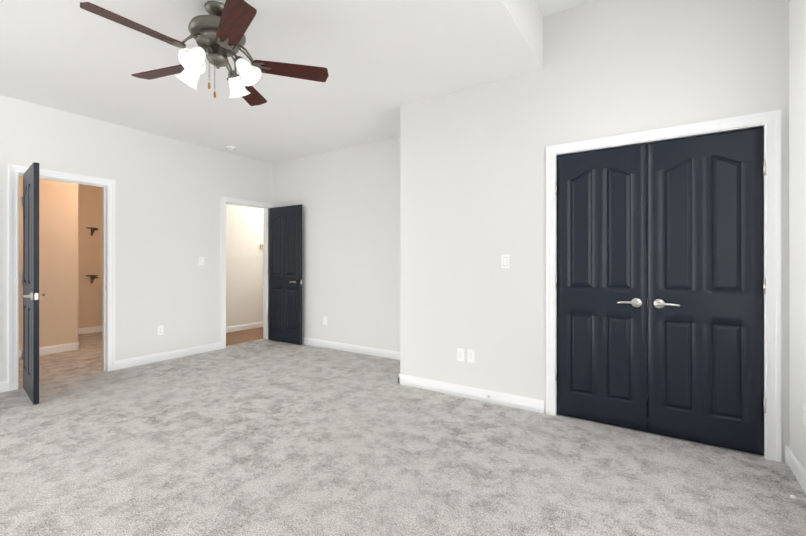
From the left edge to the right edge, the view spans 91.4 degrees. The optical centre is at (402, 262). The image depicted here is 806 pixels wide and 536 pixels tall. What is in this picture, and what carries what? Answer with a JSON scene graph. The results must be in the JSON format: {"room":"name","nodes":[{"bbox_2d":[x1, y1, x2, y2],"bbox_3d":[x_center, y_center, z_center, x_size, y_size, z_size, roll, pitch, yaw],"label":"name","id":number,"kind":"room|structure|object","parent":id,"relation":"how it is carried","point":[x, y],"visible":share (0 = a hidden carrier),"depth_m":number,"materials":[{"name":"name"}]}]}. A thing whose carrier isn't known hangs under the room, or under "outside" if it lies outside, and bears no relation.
{"room":"empty bedroom","nodes":[
{"label":"empty bedroom","id":0,"kind":"room"},
{"bbox_2d":[19,176,101,349],"bbox_3d":[-4.801,-0.169,4.938,3.030,2.740,3.240,0,0,33],"label":"wall","id":1,"kind":"structure","parent":0,"point":[70,259],"depth_m":5.31,"materials":[{"name":"paint"}]},
{"bbox_2d":[19,342,79,357],"bbox_3d":[-5.040,1.151,4.551,0.014,0.100,2.094,0,0,33],"label":"baseboard","id":2,"kind":"structure","parent":1,"relation":"attached to","point":[58,348],"depth_m":5.23,"materials":[{"name":"white wood"}]},
{"bbox_2d":[78,326,101,333],"bbox_3d":[-5.395,1.153,6.563,0.014,0.100,0.870,0,0,33],"label":"baseboard","id":3,"kind":"structure","parent":1,"relation":"attached to","point":[96,328],"depth_m":6.67,"materials":[{"name":"white wood"}]},
{"bbox_2d":[86,227,97,282],"bbox_3d":[-5.232,-0.112,6.654,0.188,0.950,0.160,0,0,33],"label":"shelf bracket","id":4,"kind":"object","parent":1,"relation":"attached to","point":[93,277],"visible":1,"depth_m":6.64,"materials":[{"name":"black metal"}]},
{"bbox_2d":[0,95,271,380],"bbox_3d":[-3.673,-0.170,3.786,0.120,2.740,5.990,0,0,33],"label":"wall","id":5,"kind":"structure","parent":0,"point":[169,192],"depth_m":4.68,"materials":[{"name":"paint"}]},
{"bbox_2d":[21,162,46,404],"bbox_3d":[-3.348,0.178,3.500,0.714,2.020,0.171,0,0,33],"label":"door leaf","id":6,"kind":"structure","parent":5,"relation":"in","point":[30,277],"depth_m":3.36,"materials":[{"name":"black wood"}]},
{"bbox_2d":[8,164,114,390],"bbox_3d":[-3.498,0.144,4.053,0.158,2.112,0.854,0,0,33],"label":"door frame","id":7,"kind":"structure","parent":5,"relation":"attached to","point":[15,172],"depth_m":4.03,"materials":[{"name":"white wood"}]},
{"bbox_2d":[0,342,220,392],"bbox_3d":[-3.853,1.150,3.388,0.014,0.100,4.888,0,0,33],"label":"baseboard","id":8,"kind":"structure","parent":5,"relation":"attached to","point":[142,360],"depth_m":4.76,"materials":[{"name":"white wood"}]},
{"bbox_2d":[157,325,162,334],"bbox_3d":[-2.947,0.829,4.774,0.009,0.115,0.070,0,0,33],"label":"outlet","id":9,"kind":"object","parent":5,"relation":"attached to","point":[159,330],"visible":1,"depth_m":4.77,"materials":[{"name":"white plastic"}]},
{"bbox_2d":[199,257,203,264],"bbox_3d":[-2.667,-0.014,5.201,0.012,0.115,0.070,0,0,33],"label":"light switch","id":10,"kind":"object","parent":5,"relation":"attached to","point":[201,260],"visible":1,"depth_m":5.20,"materials":[{"name":"white plastic"}]},
{"bbox_2d":[221,196,272,348],"bbox_3d":[-2.334,0.146,5.830,0.158,2.112,0.861,0,0,33],"label":"door frame","id":11,"kind":"structure","parent":5,"relation":"attached to","point":[243,202],"depth_m":5.68,"materials":[{"name":"white wood"}]},
{"bbox_2d":[226,327,262,345],"bbox_3d":[-2.021,1.234,7.419,1.100,0.059,3.960,0,0,33],"label":"floor","id":12,"kind":"structure","parent":0,"point":[241,336],"depth_m":6.36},
{"bbox_2d":[226,204,262,326],"bbox_3d":[-2.464,-0.167,7.639,0.120,2.740,4.080,0,0,33],"label":"wall","id":13,"kind":"structure","parent":0,"point":[244,267],"depth_m":6.96,"materials":[{"name":"paint"}]},
{"bbox_2d":[226,321,262,332],"bbox_3d":[-2.408,1.153,7.601,0.014,0.100,3.840,0,0,33],"label":"baseboard","id":14,"kind":"structure","parent":13,"relation":"attached to","point":[243,327],"depth_m":6.95,"materials":[{"name":"white wood"}]},
{"bbox_2d":[0,0,593,163],"bbox_3d":[-1.226,-1.856,2.184,5.970,0.630,5.990,0,0,33],"label":"ceiling","id":15,"kind":"structure","parent":0,"point":[382,61],"depth_m":3.03,"materials":[{"name":"paint"}]},
{"bbox_2d":[80,0,328,105],"bbox_3d":[-1.155,-1.260,2.358,1.272,0.562,1.246,0,0,33],"label":"ceiling fan","id":16,"kind":"object","parent":15,"relation":"hanging from","point":[218,32],"visible":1,"depth_m":2.32,"materials":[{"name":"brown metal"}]},
{"bbox_2d":[225,146,235,150],"bbox_3d":[-2.306,-1.520,5.253,0.132,0.036,0.132,0,0,33],"label":"smoke detector","id":17,"kind":"object","parent":15,"relation":"attached to","point":[231,148],"visible":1,"depth_m":5.21,"materials":[{"name":"white plastic"}]},
{"bbox_2d":[272,137,399,350],"bbox_3d":[0.432,-0.434,4.605,5.850,3.270,0.120,0,0,33],"label":"wall","id":18,"kind":"structure","parent":0,"point":[348,199],"depth_m":5.29,"materials":[{"name":"paint"}]},
{"bbox_2d":[268,204,302,344],"bbox_3d":[-1.769,0.180,5.867,0.725,2.020,0.145,0,0,33],"label":"door leaf","id":19,"kind":"structure","parent":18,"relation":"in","point":[285,281],"depth_m":5.83,"materials":[{"name":"black wood"}]},
{"bbox_2d":[323,316,326,324],"bbox_3d":[-1.097,0.822,5.528,0.070,0.115,0.009,0,0,33],"label":"outlet","id":20,"kind":"object","parent":18,"relation":"attached to","point":[324,320],"visible":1,"depth_m":5.53,"materials":[{"name":"white plastic"}]},
{"bbox_2d":[302,337,399,359],"bbox_3d":[-0.816,1.152,5.342,2.926,0.100,0.014,0,0,33],"label":"baseboard","id":21,"kind":"structure","parent":18,"relation":"attached to","point":[386,353],"depth_m":5.24,"materials":[{"name":"white wood"}]},
{"bbox_2d":[0,332,805,535],"bbox_3d":[-2.494,1.230,3.012,9.000,0.060,5.990,0,0,33],"label":"floor carpet","id":22,"kind":"object","parent":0,"point":[263,437],"visible":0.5,"depth_m":2.35,"materials":[{"name":"grey carpet"}]},
{"bbox_2d":[400,0,788,461],"bbox_3d":[1.173,-0.435,3.164,2.790,3.270,0.120,0,0,33],"label":"wall","id":23,"kind":"structure","parent":0,"point":[472,185],"depth_m":3.15,"materials":[{"name":"paint"}]},
{"bbox_2d":[457,348,463,361],"bbox_3d":[0.516,0.828,3.515,0.070,0.115,0.009,0,0,33],"label":"outlet","id":24,"kind":"object","parent":23,"relation":"attached to","point":[460,354],"visible":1,"depth_m":3.51,"materials":[{"name":"white plastic"}]},
{"bbox_2d":[398,374,543,413],"bbox_3d":[0.539,1.150,3.497,1.389,0.100,0.014,0,0,33],"label":"baseboard","id":25,"kind":"structure","parent":23,"relation":"attached to","point":[520,402],"depth_m":3.43,"materials":[{"name":"white wood"}]},
{"bbox_2d":[467,349,474,362],"bbox_3d":[0.600,0.828,3.460,0.070,0.115,0.009,0,0,33],"label":"outlet","id":26,"kind":"object","parent":23,"relation":"attached to","point":[470,356],"visible":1,"depth_m":3.46,"materials":[{"name":"white plastic"}]},
{"bbox_2d":[501,255,509,267],"bbox_3d":[0.857,-0.005,3.291,0.070,0.115,0.012,0,0,33],"label":"light switch","id":27,"kind":"object","parent":23,"relation":"attached to","point":[505,261],"visible":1,"depth_m":3.29,"materials":[{"name":"white plastic"}]},
{"bbox_2d":[555,143,647,431],"bbox_3d":[1.446,0.178,2.905,0.614,2.020,0.090,0,0,33],"label":"closet door","id":28,"kind":"structure","parent":23,"relation":"in","point":[601,285],"depth_m":2.90,"materials":[{"name":"black wood"}]},
{"bbox_2d":[546,110,780,461],"bbox_3d":[1.740,0.143,2.792,1.359,2.112,0.158,0,0,33],"label":"door frame","id":29,"kind":"structure","parent":23,"relation":"attached to","point":[770,122],"depth_m":2.41,"materials":[{"name":"white wood"}]},
{"bbox_2d":[648,127,765,454],"bbox_3d":[1.961,0.177,2.568,0.614,2.020,0.090,0,0,33],"label":"closet door","id":30,"kind":"structure","parent":23,"relation":"in","point":[706,285],"depth_m":2.56,"materials":[{"name":"black wood"}]},
{"bbox_2d":[789,0,805,468],"bbox_3d":[1.220,-0.437,0.580,0.120,3.270,5.990,0,0,33],"label":"wall","id":31,"kind":"structure","parent":0,"point":[797,216],"depth_m":2.20,"materials":[{"name":"paint"}]},
{"bbox_2d":[787,447,805,492],"bbox_3d":[0.941,1.147,0.275,0.014,0.100,4.936,0,0,33],"label":"baseboard","id":32,"kind":"structure","parent":31,"relation":"attached to","point":[796,467],"depth_m":2.17,"materials":[{"name":"white wood"}]},
{"bbox_2d":[790,495,805,500],"bbox_3d":[1.955,1.159,1.921,0.094,0.020,0.020,0,0,33],"label":"door stop","id":33,"kind":"object","parent":31,"relation":"attached to","point":[794,497],"visible":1,"depth_m":1.93,"materials":[{"name":"white plastic"}]},
{"bbox_2d":[803,404,805,426],"bbox_3d":[2.114,0.809,2.062,0.009,0.115,0.070,0,0,33],"label":"outlet","id":34,"kind":"object","parent":31,"relation":"attached to","point":[804,414],"visible":1,"depth_m":2.07,"materials":[{"name":"white plastic"}]}
]}

